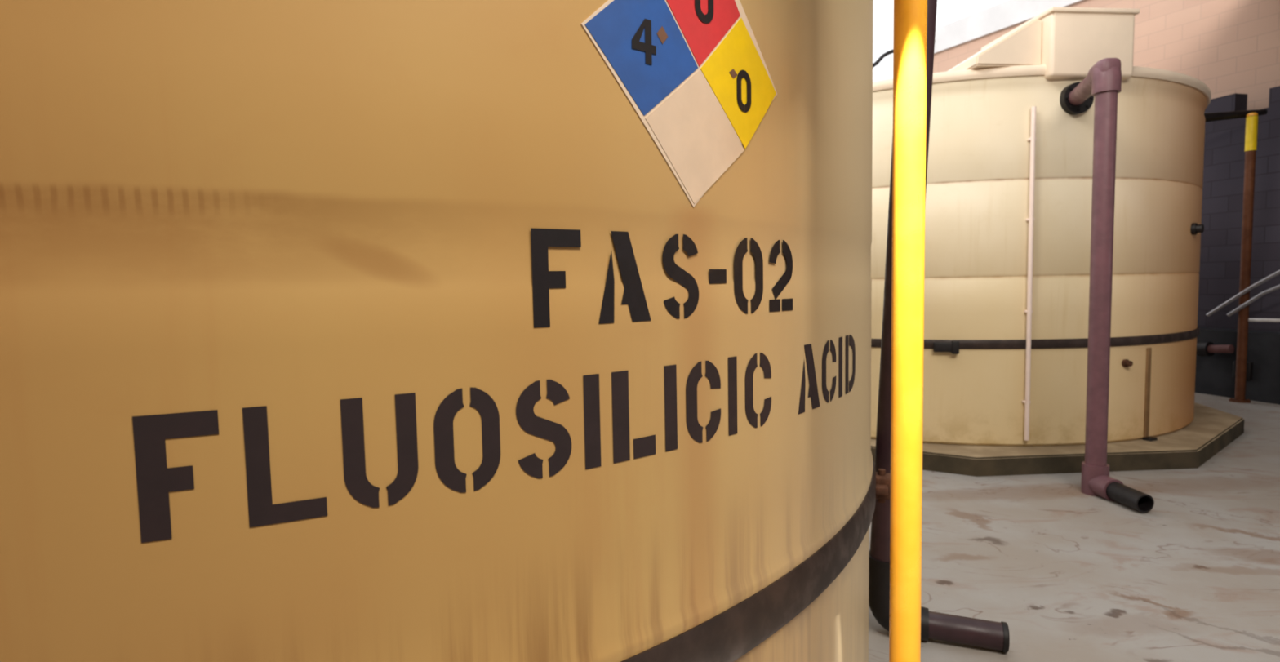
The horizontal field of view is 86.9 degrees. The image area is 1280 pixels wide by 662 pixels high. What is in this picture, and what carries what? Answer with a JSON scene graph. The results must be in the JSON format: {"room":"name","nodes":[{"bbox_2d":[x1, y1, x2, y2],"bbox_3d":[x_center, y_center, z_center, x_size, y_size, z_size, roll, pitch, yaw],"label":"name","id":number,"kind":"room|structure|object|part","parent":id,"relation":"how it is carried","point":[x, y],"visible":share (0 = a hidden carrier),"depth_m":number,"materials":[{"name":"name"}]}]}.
{"room":"chemical storage area","nodes":[
{"label":"chemical storage area","id":0,"kind":"room"},
{"bbox_2d":[868,392,1279,661],"bbox_3d":[2.019,0.968,8.090,34.000,0.200,34.000,-1,4,0],"label":"floor","id":1,"kind":"structure","parent":0,"point":[1073,575],"depth_m":3.48,"materials":[{"name":"grey concrete"}]},
{"bbox_2d":[0,0,890,661],"bbox_3d":[-1.520,-0.426,2.980,4.852,3.430,4.852,-2,4,-17],"label":"storage tank","id":2,"kind":"object","parent":1,"relation":"on","point":[331,331],"visible":1,"depth_m":0.94,"materials":[{"name":"plastic"}]},
{"bbox_2d":[888,0,927,661],"bbox_3d":[0.551,-0.021,1.255,0.160,2.785,0.426,-1,4,0],"label":"pole","id":3,"kind":"object","parent":1,"relation":"on","point":[910,16],"visible":1,"depth_m":1.38,"materials":[{"name":"metal"}]},
{"bbox_2d":[868,0,1009,653],"bbox_3d":[1.154,-0.133,2.683,0.584,2.799,0.191,0,4,18],"label":"pipe","id":4,"kind":"object","parent":1,"relation":"on","point":[983,633],"visible":0.48,"depth_m":2.70,"materials":[{"name":"plastic"}]},
{"bbox_2d":[871,6,1211,445],"bbox_3d":[3.149,-0.894,7.528,4.880,3.318,4.940,-1,4,0],"label":"storage tank","id":5,"kind":"object","parent":1,"relation":"on","point":[1009,191],"visible":0.56,"depth_m":5.25,"materials":[{"name":"plastic"}]},
{"bbox_2d":[1195,342,1234,355],"bbox_3d":[6.766,0.223,7.970,0.221,0.177,0.369,-1,4,0],"label":"pipe stub","id":6,"kind":"object","parent":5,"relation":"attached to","point":[1203,348],"visible":0.95,"depth_m":7.98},
{"bbox_2d":[1204,109,1267,122],"bbox_3d":[6.268,-2.357,7.525,1.498,0.221,0.130,-1,4,-5],"label":"pipe","id":7,"kind":"object","parent":5,"relation":"attached to","point":[1209,117],"visible":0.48,"depth_m":7.54,"materials":[{"name":"black metal"}]},
{"bbox_2d":[871,402,1244,476],"bbox_3d":[3.181,0.804,7.677,5.561,0.141,5.394,-1,4,0],"label":"plinth","id":8,"kind":"object","parent":1,"relation":"on","point":[1211,430],"visible":0.21,"depth_m":5.11,"materials":[{"name":"concrete"}]},
{"bbox_2d":[1059,57,1154,512],"bbox_3d":[3.147,-0.368,4.639,0.268,2.910,1.226,0,4,15],"label":"pipe","id":9,"kind":"object","parent":1,"relation":"on","point":[1103,81],"visible":1,"depth_m":4.42,"materials":[{"name":"purple plastic"}]},
{"bbox_2d":[1195,327,1279,404],"bbox_3d":[7.398,0.458,6.903,0.340,0.780,7.872,-2,4,-15],"label":"wall","id":10,"kind":"structure","parent":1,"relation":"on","point":[1213,374],"depth_m":7.87,"materials":[{"name":"black concrete"}]},
{"bbox_2d":[1232,360,1253,380],"bbox_3d":[6.968,0.455,7.802,0.070,0.200,0.180,-2,4,-15],"label":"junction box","id":11,"kind":"object","parent":10,"relation":"attached to","point":[1249,365],"visible":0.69,"depth_m":7.72,"materials":[{"name":"grey metal"}]},
{"bbox_2d":[1248,318,1279,322],"bbox_3d":[7.258,-0.082,6.570,0.044,0.104,2.383,-2,4,-15],"label":"rail","id":12,"kind":"object","parent":10,"relation":"attached to","point":[1256,320],"visible":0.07,"depth_m":7.54,"materials":[{"name":"grey metal"}]},
{"bbox_2d":[1228,112,1257,403],"bbox_3d":[6.804,-0.804,7.585,0.189,3.224,0.189,-1,4,0],"label":"pole","id":13,"kind":"object","parent":1,"relation":"on","point":[1251,119],"visible":1,"depth_m":7.55,"materials":[{"name":"brown metal"}]},
{"bbox_3d":[6.834,0.787,7.696,0.189,0.034,0.189,-1,4,0],"label":"plate","id":14,"kind":"part","parent":13,"relation":"part of","materials":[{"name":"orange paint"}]},
{"bbox_2d":[1206,269,1279,316],"bbox_3d":[6.914,-0.820,6.744,0.048,1.452,2.351,-2,4,-13],"label":"conduit","id":15,"kind":"object","parent":13,"relation":"attached to","point":[1277,273],"visible":1,"depth_m":7.53,"materials":[{"name":"metal"}]},
{"bbox_2d":[1226,284,1279,316],"bbox_3d":[6.951,-0.713,6.645,0.046,1.233,2.135,-2,4,-13],"label":"conduit","id":16,"kind":"object","parent":13,"relation":"attached to","point":[1277,287],"visible":1,"depth_m":7.45,"materials":[{"name":"metal"}]},
{"bbox_2d":[933,0,1279,110],"bbox_3d":[9.096,-1.931,6.192,0.250,5.580,15.000,-3,5,-28],"label":"wall","id":17,"kind":"structure","parent":0,"point":[1232,46],"depth_m":8.83,"materials":[{"name":"paint"}]},
{"bbox_2d":[933,0,1084,53],"bbox_3d":[9.043,-4.923,5.985,0.360,0.420,15.000,-3,5,-28],"label":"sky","id":18,"kind":"structure","parent":17,"relation":"attached to","point":[1009,13],"depth_m":11.37,"materials":[{"name":"white"}]},
{"bbox_2d":[1197,85,1279,332],"bbox_3d":[7.654,-0.956,6.786,0.200,3.608,7.872,-2,4,-15],"label":"wall","id":19,"kind":"structure","parent":0,"point":[1224,163],"depth_m":8.13,"materials":[{"name":"grey brick"}]},
{"bbox_3d":[-7.117,-0.803,2.942,0.200,4.400,10.000,-1,4,0],"label":"wall","id":20,"kind":"structure","parent":0,"visible":0},
{"bbox_2d":[872,48,893,67],"bbox_3d":[-1.377,-4.310,11.365,13.542,1.668,2.924,-3,4,-21],"label":"overhead cable","id":21,"kind":"object","parent":20,"relation":"attached to","point":[877,61],"visible":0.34,"depth_m":12.37,"materials":[{"name":"black rubber"}]}
]}

